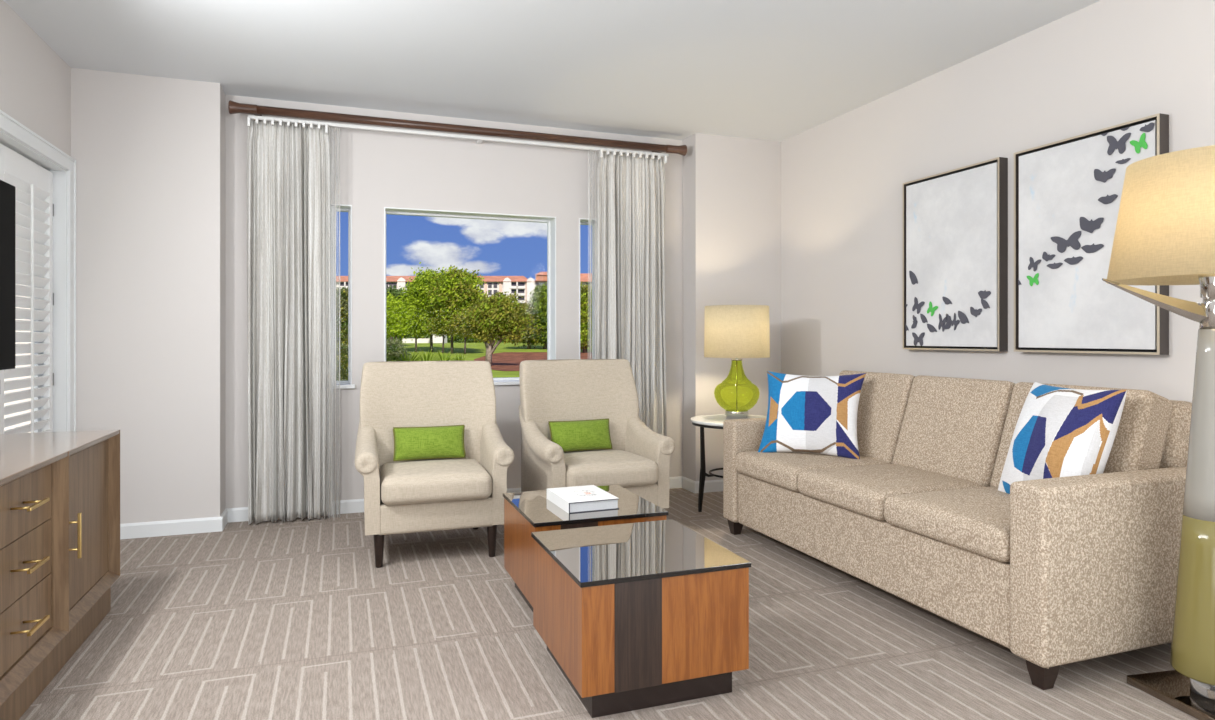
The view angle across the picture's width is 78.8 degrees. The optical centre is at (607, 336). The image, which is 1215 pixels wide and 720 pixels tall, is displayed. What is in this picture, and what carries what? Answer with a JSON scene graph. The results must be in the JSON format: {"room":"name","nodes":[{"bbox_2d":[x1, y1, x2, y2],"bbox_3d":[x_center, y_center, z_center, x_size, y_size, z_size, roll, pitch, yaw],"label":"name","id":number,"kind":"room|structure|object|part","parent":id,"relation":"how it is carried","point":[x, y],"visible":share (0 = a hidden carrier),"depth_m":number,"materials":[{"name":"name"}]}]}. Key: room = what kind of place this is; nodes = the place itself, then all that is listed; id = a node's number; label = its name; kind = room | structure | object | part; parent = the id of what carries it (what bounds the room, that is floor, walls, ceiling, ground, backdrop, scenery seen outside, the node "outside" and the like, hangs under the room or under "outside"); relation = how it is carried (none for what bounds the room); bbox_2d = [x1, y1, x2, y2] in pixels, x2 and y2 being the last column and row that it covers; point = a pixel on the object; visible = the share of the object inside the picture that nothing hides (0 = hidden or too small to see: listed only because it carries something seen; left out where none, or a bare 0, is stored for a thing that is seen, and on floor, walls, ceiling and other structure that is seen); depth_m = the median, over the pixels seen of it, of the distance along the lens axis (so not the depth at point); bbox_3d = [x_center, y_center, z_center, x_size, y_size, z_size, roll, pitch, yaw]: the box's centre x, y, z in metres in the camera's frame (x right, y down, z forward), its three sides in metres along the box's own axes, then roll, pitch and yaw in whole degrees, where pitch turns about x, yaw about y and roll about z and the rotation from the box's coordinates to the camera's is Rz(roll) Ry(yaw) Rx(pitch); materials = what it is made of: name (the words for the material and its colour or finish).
{"room":"hotel room","nodes":[
{"label":"hotel room","id":0,"kind":"room"},
{"bbox_2d":[0,0,70,156],"bbox_3d":[-1.940,-0.183,0.850,0.150,2.740,8.120,0,0,-20],"label":"wall","id":1,"kind":"structure","parent":0,"point":[35,81],"depth_m":3.73,"materials":[{"name":"grey paint"}]},
{"bbox_2d":[0,143,53,433],"bbox_3d":[-3.001,0.123,3.826,0.060,2.088,0.699,0,0,-20],"label":"plantation shutter","id":2,"kind":"object","parent":1,"relation":"attached to","point":[34,206],"visible":0.61,"depth_m":3.86,"materials":[{"name":"white paint"}]},
{"bbox_3d":[-2.975,0.113,3.822,0.012,1.808,0.012,0,0,-20],"label":"tilt rod","id":3,"kind":"part","parent":2,"relation":"part of","materials":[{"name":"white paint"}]},
{"bbox_2d":[0,110,75,432],"bbox_3d":[-2.781,0.082,3.213,0.178,2.210,2.185,0,0,-20],"label":"door","id":4,"kind":"structure","parent":1,"relation":"in","point":[14,135],"depth_m":4.17,"materials":[{"name":"white paint"}]},
{"bbox_2d":[71,68,224,523],"bbox_3d":[-2.811,-0.183,4.608,0.770,2.740,0.460,0,0,-20],"label":"wall","id":5,"kind":"structure","parent":0,"point":[148,152],"depth_m":4.41,"materials":[{"name":"grey paint"}]},
{"bbox_2d":[120,516,222,538],"bbox_3d":[-2.724,1.143,4.388,0.784,0.088,0.014,0,0,-20],"label":"baseboard","id":6,"kind":"structure","parent":5,"relation":"attached to","point":[209,524],"depth_m":4.42,"materials":[{"name":"white paint"}]},
{"bbox_2d":[220,509,227,528],"bbox_3d":[-2.400,1.143,4.625,0.014,0.088,0.211,0,0,-20],"label":"baseboard","id":7,"kind":"structure","parent":5,"relation":"attached to","point":[224,514],"depth_m":4.64,"materials":[{"name":"white paint"}]},
{"bbox_2d":[225,95,682,508],"bbox_3d":[-0.967,-0.183,5.396,3.235,2.740,0.235,0,0,-20],"label":"wall","id":8,"kind":"structure","parent":0,"point":[379,170],"depth_m":5.13,"materials":[{"name":"grey paint"}]},
{"bbox_2d":[330,204,354,388],"bbox_3d":[-1.863,-0.272,5.024,0.276,1.238,0.193,0,0,-20],"label":"window","id":9,"kind":"structure","parent":8,"relation":"in","point":[348,384],"depth_m":4.98,"materials":[{"name":"white paint"}]},
{"bbox_3d":[-1.857,0.334,5.005,0.276,0.026,0.153,0,0,-20],"label":"sill","id":10,"kind":"part","parent":9,"relation":"part of","materials":[{"name":"white paint"}]},
{"bbox_2d":[226,476,682,522],"bbox_3d":[-0.924,1.143,5.279,3.235,0.088,0.014,0,0,-20],"label":"baseboard","id":11,"kind":"structure","parent":8,"relation":"attached to","point":[240,514],"depth_m":4.97,"materials":[{"name":"white paint"}]},
{"bbox_2d":[228,100,686,156],"bbox_3d":[-0.901,-1.423,5.177,3.120,0.082,0.231,0,0,-20],"label":"curtain rod","id":12,"kind":"object","parent":8,"relation":"attached to","point":[234,107],"visible":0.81,"depth_m":5.00,"materials":[{"name":"brown wood"}]},
{"bbox_2d":[248,115,668,156],"bbox_3d":[-0.922,-1.389,5.213,2.905,0.022,0.140,0,0,-20],"label":"track","id":13,"kind":"object","parent":8,"relation":"attached to","point":[479,139],"visible":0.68,"depth_m":5.09,"materials":[{"name":"white plastic"}]},
{"bbox_2d":[247,117,339,524],"bbox_3d":[-2.016,-0.099,4.755,0.558,2.560,0.106,0,0,-20],"label":"sheer curtain","id":14,"kind":"object","parent":13,"relation":"hanging from","point":[289,195],"visible":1,"depth_m":4.74,"materials":[{"name":"white fabric"}]},
{"bbox_3d":[-1.783,-0.095,4.829,0.068,2.551,0.008,0,0,-20],"label":"hem cord","id":15,"kind":"part","parent":14,"relation":"part of","materials":[{"name":"white fabric"}]},
{"bbox_2d":[589,149,666,435],"bbox_3d":[0.162,-0.099,5.544,0.650,2.560,0.100,0,0,-20],"label":"sheer curtain","id":16,"kind":"object","parent":13,"relation":"hanging from","point":[630,243],"visible":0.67,"depth_m":5.57,"materials":[{"name":"white fabric"}]},
{"bbox_3d":[-0.093,-0.095,5.440,0.076,2.551,0.008,0,0,-20],"label":"hem cord","id":17,"kind":"part","parent":16,"relation":"part of","materials":[{"name":"white fabric"}]},
{"bbox_2d":[384,207,555,384],"bbox_3d":[-0.982,-0.272,5.343,1.263,1.238,0.193,0,0,-20],"label":"window","id":18,"kind":"structure","parent":8,"relation":"in","point":[551,221],"depth_m":5.48,"materials":[{"name":"white paint"}]},
{"bbox_3d":[-0.975,0.334,5.325,1.263,0.026,0.153,0,0,-20],"label":"sill","id":19,"kind":"part","parent":18,"relation":"part of","materials":[{"name":"white paint"}]},
{"bbox_2d":[579,218,596,358],"bbox_3d":[-0.110,-0.272,5.659,0.314,1.238,0.193,0,0,-20],"label":"window","id":20,"kind":"structure","parent":8,"relation":"in","point":[582,221],"depth_m":5.72,"materials":[{"name":"white paint"}]},
{"bbox_2d":[4,0,1099,141],"bbox_3d":[0.328,-1.613,1.592,5.200,0.120,8.270,0,0,-20],"label":"ceiling","id":21,"kind":"structure","parent":0,"point":[770,70],"depth_m":3.98,"materials":[{"name":"white paint"}]},
{"bbox_2d":[19,488,1197,719],"bbox_3d":[0.328,1.247,1.592,5.200,0.120,8.270,0,0,-20],"label":"floor","id":22,"kind":"structure","parent":0,"point":[296,619],"depth_m":2.80,"materials":[{"name":"carpet"}]},
{"bbox_2d":[0,430,119,719],"bbox_3d":[-2.048,0.797,2.247,0.548,0.780,1.960,0,0,-20],"label":"media console","id":23,"kind":"object","parent":22,"relation":"on","point":[60,491],"visible":1,"depth_m":2.60,"materials":[{"name":"brown wood"}]},
{"bbox_2d":[0,180,14,369],"bbox_3d":[-2.398,-0.134,2.622,0.155,1.082,1.473,0,0,-20],"label":"television","id":24,"kind":"object","parent":23,"relation":"on","point":[7,191],"visible":1,"depth_m":3.23,"materials":[{"name":"black plastic"}]},
{"bbox_3d":[-1.860,0.539,2.315,0.019,0.188,0.578,0,0,-20],"label":"drawer","id":25,"kind":"part","parent":23,"relation":"part of","materials":[{"name":"brown wood"}]},
{"bbox_3d":[-1.860,0.730,2.315,0.019,0.188,0.578,0,0,-20],"label":"drawer","id":26,"kind":"part","parent":23,"relation":"part of","materials":[{"name":"brown wood"}]},
{"bbox_3d":[-1.860,0.921,2.315,0.019,0.188,0.578,0,0,-20],"label":"drawer","id":27,"kind":"part","parent":23,"relation":"part of","materials":[{"name":"brown wood"}]},
{"bbox_3d":[-1.816,0.527,2.320,0.062,0.011,0.155,0,0,-20],"label":"handle","id":28,"kind":"part","parent":23,"relation":"part of","materials":[{"name":"gold metal"}]},
{"bbox_3d":[-1.816,0.718,2.320,0.062,0.011,0.155,0,0,-20],"label":"handle","id":29,"kind":"part","parent":23,"relation":"part of","materials":[{"name":"gold metal"}]},
{"bbox_3d":[-1.816,0.909,2.320,0.062,0.011,0.155,0,0,-20],"label":"handle","id":30,"kind":"part","parent":23,"relation":"part of","materials":[{"name":"gold metal"}]},
{"bbox_3d":[-1.949,0.724,2.687,0.062,0.165,0.011,0,0,-20],"label":"handle","id":31,"kind":"part","parent":23,"relation":"part of","materials":[{"name":"gold metal"}]},
{"bbox_3d":[-2.077,0.730,2.930,0.018,0.572,0.583,0,0,-20],"label":"door","id":32,"kind":"part","parent":23,"relation":"part of","materials":[{"name":"brown wood"}]},
{"bbox_2d":[354,361,513,567],"bbox_3d":[-0.987,0.665,4.161,0.824,1.044,0.738,0,0,-18],"label":"armchair","id":33,"kind":"object","parent":22,"relation":"on","point":[423,495],"visible":1,"depth_m":4.11,"materials":[{"name":"beige fabric"}]},
{"bbox_3d":[-1.312,0.707,4.028,0.124,0.600,0.580,0,0,-18],"label":"arm","id":34,"kind":"part","parent":33,"relation":"part of","materials":[{"name":"beige fabric"}]},
{"bbox_3d":[-1.179,1.099,3.814,0.055,0.176,0.055,0,0,-18],"label":"leg","id":35,"kind":"part","parent":33,"relation":"part of","materials":[{"name":"brown wood"}]},
{"bbox_3d":[-1.064,0.575,4.394,0.780,0.864,0.259,0,0,-18],"label":"backrest","id":36,"kind":"part","parent":33,"relation":"part of","materials":[{"name":"beige fabric"}]},
{"bbox_2d":[393,425,465,460],"bbox_3d":[-1.025,0.609,4.259,0.409,0.186,0.123,0,0,-16],"label":"lumbar pillow","id":37,"kind":"object","parent":33,"relation":"on","point":[433,442],"visible":1,"depth_m":4.22,"materials":[{"name":"green fabric"}]},
{"bbox_2d":[379,459,491,504],"bbox_3d":[-0.956,0.782,4.068,0.566,0.160,0.542,0,0,-18],"label":"seat cushion","id":38,"kind":"object","parent":33,"relation":"on","point":[423,481],"depth_m":3.86,"materials":[{"name":"beige fabric"}]},
{"bbox_3d":[-0.988,0.939,4.163,0.706,0.156,0.628,0,0,-18],"label":"seat","id":39,"kind":"part","parent":33,"relation":"part of","materials":[{"name":"beige fabric"}]},
{"bbox_3d":[-0.625,1.099,3.998,0.055,0.176,0.055,0,0,-18],"label":"leg","id":40,"kind":"part","parent":33,"relation":"part of","materials":[{"name":"brown wood"}]},
{"bbox_3d":[-0.647,0.707,4.249,0.124,0.600,0.580,0,0,-18],"label":"arm","id":41,"kind":"part","parent":33,"relation":"part of","materials":[{"name":"beige fabric"}]},
{"bbox_2d":[503,485,667,611],"bbox_3d":[-0.120,0.967,3.350,0.590,0.440,0.612,0,0,-20],"label":"coffee table","id":42,"kind":"object","parent":22,"relation":"on","point":[526,512],"visible":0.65,"depth_m":3.20,"materials":[{"name":"brown wood"}]},
{"bbox_2d":[547,485,618,513],"bbox_3d":[-0.115,0.724,3.313,0.231,0.047,0.315,0,0,-22],"label":"book","id":43,"kind":"object","parent":42,"relation":"on","point":[587,498],"visible":1,"depth_m":3.23,"materials":[{"name":"paper"}]},
{"bbox_3d":[-0.120,0.755,3.350,0.590,0.016,0.612,0,0,-20],"label":"glass","id":44,"kind":"part","parent":42,"relation":"part of","materials":[{"name":"black glass"}]},
{"bbox_2d":[518,359,674,508],"bbox_3d":[-0.095,0.665,4.494,0.824,1.044,0.738,0,0,-24],"label":"armchair","id":45,"kind":"object","parent":22,"relation":"on","point":[638,461],"visible":0.82,"depth_m":4.53,"materials":[{"name":"beige fabric"}]},
{"bbox_3d":[-0.406,0.707,4.330,0.124,0.600,0.580,0,0,-24],"label":"arm","id":46,"kind":"part","parent":45,"relation":"part of","materials":[{"name":"beige fabric"}]},
{"bbox_3d":[-0.194,0.575,4.718,0.780,0.864,0.259,0,0,-24],"label":"backrest","id":47,"kind":"part","parent":45,"relation":"part of","materials":[{"name":"beige fabric"}]},
{"bbox_2d":[548,418,612,451],"bbox_3d":[-0.165,0.609,4.578,0.408,0.186,0.122,0,0,-25],"label":"lumbar pillow","id":48,"kind":"object","parent":45,"relation":"on","point":[579,435],"visible":0.94,"depth_m":4.54,"materials":[{"name":"green fabric"}]},
{"bbox_3d":[-0.096,0.939,4.496,0.706,0.156,0.628,0,0,-24],"label":"seat","id":49,"kind":"part","parent":45,"relation":"part of","materials":[{"name":"beige fabric"}]},
{"bbox_2d":[564,450,657,487],"bbox_3d":[-0.056,0.782,4.405,0.566,0.160,0.542,0,0,-24],"label":"seat cushion","id":50,"kind":"object","parent":45,"relation":"on","point":[623,468],"depth_m":4.21,"materials":[{"name":"beige fabric"}]},
{"bbox_3d":[0.234,0.707,4.614,0.124,0.600,0.580,0,0,-24],"label":"arm","id":51,"kind":"part","parent":45,"relation":"part of","materials":[{"name":"beige fabric"}]},
{"bbox_2d":[531,519,750,717],"bbox_3d":[0.093,0.967,2.638,0.594,0.440,0.618,0,0,-20],"label":"coffee table","id":52,"kind":"object","parent":22,"relation":"on","point":[640,615],"visible":1,"depth_m":2.39,"materials":[{"name":"brown wood"}]},
{"bbox_3d":[0.093,0.755,2.638,0.594,0.016,0.618,0,0,-20],"label":"glass","id":53,"kind":"part","parent":52,"relation":"part of","materials":[{"name":"black glass"}]},
{"bbox_2d":[691,414,766,511],"bbox_3d":[0.899,0.879,5.154,0.636,0.616,0.636,0,0,-20],"label":"side table","id":54,"kind":"object","parent":22,"relation":"on","point":[715,421],"visible":0.36,"depth_m":5.02,"materials":[{"name":"black metal"}]},
{"bbox_3d":[0.677,0.897,5.041,0.130,0.580,0.025,0,0,-27],"label":"leg","id":55,"kind":"part","parent":54,"relation":"part of","materials":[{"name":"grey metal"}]},
{"bbox_2d":[704,305,769,418],"bbox_3d":[0.902,0.178,5.160,0.452,0.786,0.452,0,0,-20],"label":"table lamp","id":56,"kind":"object","parent":54,"relation":"on","point":[736,332],"visible":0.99,"depth_m":4.97,"materials":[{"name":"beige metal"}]},
{"bbox_3d":[0.902,0.307,5.160,0.076,0.412,0.076,0,0,-20],"label":"lamp stem","id":57,"kind":"part","parent":56,"relation":"part of","materials":[{"name":"green glass"}]},
{"bbox_3d":[0.902,-0.037,5.160,0.452,0.356,0.452,0,0,-20],"label":"lamp shade","id":58,"kind":"part","parent":56,"relation":"part of","materials":[{"name":"beige fabric"}]},
{"bbox_2d":[723,370,1191,689],"bbox_3d":[1.557,0.697,3.642,1.062,0.981,2.190,0,0,-20],"label":"sofa","id":59,"kind":"object","parent":22,"relation":"on","point":[1054,572],"visible":0.84,"depth_m":2.88,"materials":[{"name":"fabric"}]},
{"bbox_3d":[0.773,1.139,4.460,0.074,0.096,0.074,0,0,-20],"label":"leg","id":60,"kind":"part","parent":59,"relation":"part of","materials":[{"name":"brown wood"}]},
{"bbox_3d":[1.206,0.800,4.602,1.030,0.604,0.147,0,0,-20],"label":"arm","id":61,"kind":"part","parent":59,"relation":"part of","materials":[{"name":"fabric"}]},
{"bbox_2d":[735,451,886,491],"bbox_3d":[1.141,0.730,4.164,0.635,0.138,0.626,0,0,-20],"label":"seat cushion","id":62,"kind":"object","parent":59,"relation":"on","point":[779,471],"depth_m":4.01,"materials":[{"name":"fabric"}]},
{"bbox_2d":[758,371,865,458],"bbox_3d":[1.173,0.442,4.253,0.575,0.475,0.254,0,0,27],"label":"throw pillow","id":63,"kind":"object","parent":59,"relation":"on","point":[806,414],"visible":0.99,"depth_m":4.18,"materials":[{"name":"fabric"}]},
{"bbox_2d":[839,370,915,463],"bbox_3d":[1.541,0.470,4.309,0.299,0.527,0.622,0,0,-20],"label":"cushion","id":64,"kind":"object","parent":59,"relation":"on","point":[883,400],"depth_m":4.12,"materials":[{"name":"fabric"}]},
{"bbox_2d":[798,464,983,520],"bbox_3d":[1.356,0.730,3.570,0.635,0.138,0.626,0,0,-20],"label":"seat cushion","id":65,"kind":"object","parent":59,"relation":"on","point":[858,491],"depth_m":3.46,"materials":[{"name":"fabric"}]},
{"bbox_2d":[884,487,1009,561],"bbox_3d":[1.571,0.730,2.975,0.635,0.138,0.626,0,0,-20],"label":"seat cushion","id":66,"kind":"object","parent":59,"relation":"on","point":[974,522],"depth_m":2.88,"materials":[{"name":"fabric"}]},
{"bbox_2d":[892,375,1014,486],"bbox_3d":[1.756,0.470,3.715,0.299,0.527,0.622,0,0,-20],"label":"cushion","id":67,"kind":"object","parent":59,"relation":"on","point":[953,427],"depth_m":3.64,"materials":[{"name":"fabric"}]},
{"bbox_3d":[1.479,1.139,2.511,0.074,0.096,0.074,0,0,-20],"label":"leg","id":68,"kind":"part","parent":59,"relation":"part of","materials":[{"name":"brown wood"}]},
{"bbox_2d":[998,382,1126,493],"bbox_3d":[1.832,0.447,3.008,0.263,0.498,0.485,0,0,-8],"label":"throw pillow","id":69,"kind":"object","parent":59,"relation":"on","point":[1059,431],"visible":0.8,"depth_m":2.90,"materials":[{"name":"fabric"}]},
{"bbox_2d":[990,382,1171,486],"bbox_3d":[1.971,0.470,3.120,0.299,0.527,0.622,0,0,-20],"label":"cushion","id":70,"kind":"object","parent":59,"relation":"on","point":[1143,438],"depth_m":2.87,"materials":[{"name":"fabric"}]},
{"bbox_3d":[1.901,0.800,2.681,1.030,0.604,0.147,0,0,-20],"label":"arm","id":71,"kind":"part","parent":59,"relation":"part of","materials":[{"name":"fabric"}]},
{"bbox_3d":[1.967,0.587,3.791,0.190,0.660,1.890,0,0,-20],"label":"frame","id":72,"kind":"part","parent":59,"relation":"part of","materials":[{"name":"fabric"}]},
{"bbox_2d":[1102,145,1214,719],"bbox_3d":[1.974,0.304,2.408,0.580,1.765,0.580,0,0,-39],"label":"floor lamp","id":73,"kind":"object","parent":22,"relation":"on","point":[1165,230],"visible":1,"depth_m":2.37,"materials":[{"name":"beige fabric"}]},
{"bbox_3d":[1.778,-0.117,2.408,0.332,0.151,0.030,0,0,0],"label":"shade arm","id":74,"kind":"part","parent":73,"relation":"part of","materials":[{"name":"silver metal"}]},
{"bbox_3d":[1.974,-0.383,2.408,0.580,0.390,0.580,0,0,-20],"label":"lamp shade","id":75,"kind":"part","parent":73,"relation":"part of","materials":[{"name":"fabric"}]},
{"bbox_3d":[1.974,1.173,2.408,0.330,0.028,0.330,0,0,-12],"label":"plate","id":76,"kind":"part","parent":73,"relation":"part of","materials":[{"name":"beige mirror"}]},
{"bbox_2d":[683,133,780,480],"bbox_3d":[0.948,-0.183,5.969,0.755,2.740,0.460,0,0,-20],"label":"wall","id":77,"kind":"structure","parent":0,"point":[732,185],"depth_m":5.74,"materials":[{"name":"grey paint"}]},
{"bbox_2d":[682,476,693,492],"bbox_3d":[0.628,1.143,5.721,0.014,0.088,0.211,0,0,-20],"label":"baseboard","id":78,"kind":"structure","parent":77,"relation":"attached to","point":[688,484],"depth_m":5.72,"materials":[{"name":"white paint"}]},
{"bbox_2d":[694,479,722,492],"bbox_3d":[1.015,1.143,5.741,0.755,0.088,0.014,0,0,-20],"label":"baseboard","id":79,"kind":"structure","parent":77,"relation":"attached to","point":[710,485],"depth_m":5.65,"materials":[{"name":"white paint"}]},
{"bbox_2d":[781,0,1214,402],"bbox_3d":[2.702,-0.183,2.451,0.150,2.740,8.270,0,0,-20],"label":"wall","id":80,"kind":"structure","parent":0,"point":[1102,64],"depth_m":4.11,"materials":[{"name":"grey paint"}]},
{"bbox_2d":[903,157,1007,350],"bbox_3d":[1.955,-0.433,4.204,0.060,1.016,0.705,0,0,-20],"label":"framed painting","id":81,"kind":"object","parent":80,"relation":"attached to","point":[955,221],"visible":1,"depth_m":4.13,"materials":[{"name":"grey"}]},
{"bbox_2d":[1014,113,1168,354],"bbox_3d":[2.227,-0.433,3.453,0.060,1.016,0.714,0,0,-20],"label":"framed painting","id":82,"kind":"object","parent":80,"relation":"attached to","point":[1068,192],"visible":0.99,"depth_m":3.46,"materials":[{"name":"grey"}]},
{"label":"outside","id":83,"kind":"structure","parent":0,"visible":0},
{"bbox_2d":[491,369,518,377],"bbox_3d":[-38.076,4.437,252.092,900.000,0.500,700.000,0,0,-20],"label":"lawn","id":84,"kind":"structure","parent":83,"point":[496,373],"depth_m":82.52,"materials":[{"name":"green plant"}]},
{"bbox_2d":[336,343,347,380],"bbox_3d":[-21.750,2.192,61.005,3.265,3.998,2.530,0,0,6],"label":"shrub","id":85,"kind":"object","parent":84,"relation":"on","point":[343,348],"visible":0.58,"depth_m":60.48,"materials":[{"name":"green plant"}]},
{"bbox_2d":[386,337,411,360],"bbox_3d":[-25.566,2.097,88.555,5.396,4.180,4.292,0,0,0],"label":"shrub","id":86,"kind":"object","parent":84,"relation":"on","point":[393,348],"visible":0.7,"depth_m":87.78,"materials":[{"name":"green plant"}]},
{"bbox_2d":[392,350,425,360],"bbox_3d":[-23.817,2.612,88.107,5.811,3.110,5.864,0,0,0],"label":"palmetto","id":87,"kind":"object","parent":84,"relation":"on","point":[419,357],"visible":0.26,"depth_m":87.69,"materials":[{"name":"green plant"}]},
{"bbox_2d":[413,349,444,360],"bbox_3d":[-22.712,2.697,92.525,6.474,2.939,5.945,0,0,0],"label":"palmetto","id":88,"kind":"object","parent":84,"relation":"on","point":[427,358],"visible":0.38,"depth_m":91.77,"materials":[{"name":"green plant"}]},
{"bbox_2d":[436,350,455,360],"bbox_3d":[-21.682,2.830,96.338,5.588,2.673,5.570,0,0,0],"label":"palmetto","id":89,"kind":"object","parent":84,"relation":"on","point":[440,354],"visible":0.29,"depth_m":96.62,"materials":[{"name":"green plant"}]},
{"bbox_2d":[452,353,466,360],"bbox_3d":[-19.660,3.022,99.857,4.324,2.291,4.972,0,0,0],"label":"palmetto","id":90,"kind":"object","parent":84,"relation":"on","point":[459,357],"visible":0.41,"depth_m":99.32,"materials":[{"name":"green plant"}]},
{"bbox_2d":[400,343,591,360],"bbox_3d":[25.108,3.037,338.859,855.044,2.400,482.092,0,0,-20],"label":"grass slope","id":91,"kind":"structure","parent":84,"relation":"on","point":[473,350],"depth_m":170.98,"materials":[{"name":"green plant"}]},
{"bbox_2d":[336,287,347,346],"bbox_3d":[-53.621,-3.378,151.029,10.568,14.475,8.534,0,0,0],"label":"bushy tree","id":92,"kind":"object","parent":91,"relation":"on","point":[343,293],"visible":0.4,"depth_m":148.91,"materials":[{"name":"green plant"}]},
{"bbox_2d":[386,282,403,340],"bbox_3d":[-52.859,-5.660,180.827,13.216,16.197,10.584,0,0,0],"label":"bushy tree","id":93,"kind":"object","parent":91,"relation":"on","point":[394,291],"visible":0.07,"depth_m":179.63,"materials":[{"name":"green plant"}]},
{"bbox_2d":[386,292,417,342],"bbox_3d":[-45.233,-3.073,157.514,9.857,12.970,9.096,0,0,0],"label":"bushy tree","id":94,"kind":"object","parent":91,"relation":"on","point":[398,321],"visible":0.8,"depth_m":156.14,"materials":[{"name":"green plant"}]},
{"bbox_2d":[401,300,432,351],"bbox_3d":[-41.211,-2.904,160.570,10.213,12.328,9.391,0,0,0],"label":"bushy tree","id":95,"kind":"object","parent":91,"relation":"on","point":[419,324],"visible":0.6,"depth_m":158.95,"materials":[{"name":"green plant"}]},
{"bbox_2d":[398,262,442,351],"bbox_3d":[-39.536,-6.539,160.868,14.909,19.605,11.056,0,0,0],"label":"leafy tree","id":96,"kind":"object","parent":91,"relation":"on","point":[415,293],"visible":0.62,"depth_m":158.52,"materials":[{"name":"green plant"}]},
{"bbox_2d":[402,338,447,342],"bbox_3d":[-54.984,1.127,222.200,13.700,1.420,0.600,0,0,0],"label":"wall","id":97,"kind":"structure","parent":91,"relation":"on","point":[408,340],"depth_m":222.03,"materials":[{"name":"white paint"}]},
{"bbox_2d":[418,312,449,352],"bbox_3d":[-35.701,-1.392,157.463,9.208,9.603,7.165,0,0,0],"label":"slim tree","id":98,"kind":"object","parent":91,"relation":"on","point":[434,328],"visible":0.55,"depth_m":156.29,"materials":[{"name":"green plant"}]},
{"bbox_2d":[433,334,446,342],"bbox_3d":[-49.459,-2.016,217.500,4.946,7.606,7.000,0,0,0],"label":"house","id":99,"kind":"structure","parent":91,"relation":"on","point":[438,339],"depth_m":214.98,"materials":[{"name":"white paint"}]},
{"bbox_2d":[386,331,522,342],"bbox_3d":[-41.219,-2.151,244.803,268.822,9.853,113.405,0,0,-20],"label":"greenery","id":100,"kind":"object","parent":91,"relation":"on","point":[455,340],"visible":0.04,"depth_m":236.84,"materials":[{"name":"green plant"}]},
{"bbox_2d":[425,265,491,352],"bbox_3d":[-31.016,-6.003,155.867,14.722,18.931,11.973,0,0,0],"label":"bushy tree","id":101,"kind":"object","parent":91,"relation":"on","point":[458,290],"visible":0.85,"depth_m":153.75,"materials":[{"name":"green plant"}]},
{"bbox_2d":[441,307,475,353],"bbox_3d":[-29.401,-1.572,154.027,10.214,10.229,8.271,0,0,0],"label":"slim tree","id":102,"kind":"object","parent":91,"relation":"on","point":[454,325],"visible":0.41,"depth_m":152.52,"materials":[{"name":"green plant"}]},
{"bbox_2d":[336,272,591,305],"bbox_3d":[-46.976,-10.806,268.600,246.228,25.186,17.200,0,0,0],"label":"hotel building","id":103,"kind":"structure","parent":91,"relation":"on","point":[523,286],"depth_m":261.74,"materials":[{"name":"white paint"}]},
{"bbox_2d":[511,302,546,348],"bbox_3d":[-18.190,-2.742,172.315,11.878,11.051,9.495,0,0,0],"label":"bushy tree","id":104,"kind":"object","parent":91,"relation":"on","point":[528,334],"visible":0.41,"depth_m":170.36,"materials":[{"name":"green plant"}]},
{"bbox_2d":[523,282,546,348],"bbox_3d":[-14.162,-5.090,172.708,12.377,16.382,10.675,0,0,0],"label":"bushy tree","id":105,"kind":"object","parent":91,"relation":"on","point":[540,301],"visible":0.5,"depth_m":170.32,"materials":[{"name":"green plant"}]},
{"bbox_2d":[474,352,591,370],"bbox_3d":[-4.164,3.704,128.906,43.472,0.865,69.907,0,0,-20],"label":"mulch bed","id":106,"kind":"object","parent":84,"relation":"on","point":[503,361],"visible":0.24,"depth_m":137.22,"materials":[{"name":"brown soil"}]},
{"bbox_2d":[457,291,534,365],"bbox_3d":[-15.741,-1.265,104.884,11.081,10.938,7.691,0,0,0],"label":"oak tree","id":107,"kind":"object","parent":106,"relation":"on","point":[497,318],"visible":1,"depth_m":103.76,"materials":[{"name":"green plant"}]},
{"bbox_2d":[580,281,591,352],"bbox_3d":[-4.404,-4.309,156.972,9.750,15.424,9.310,0,0,0],"label":"bushy tree","id":108,"kind":"object","parent":106,"relation":"on","point":[584,289],"visible":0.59,"depth_m":155.68,"materials":[{"name":"green plant"}]},
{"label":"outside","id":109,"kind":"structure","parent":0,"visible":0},
{"bbox_2d":[4,284,30,432],"bbox_3d":[-3.674,-0.113,2.791,1.790,3.200,3.750,0,0,-20],"label":"wall","id":110,"kind":"structure","parent":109,"point":[24,377],"depth_m":4.58,"materials":[{"name":"white paint"}]}
]}

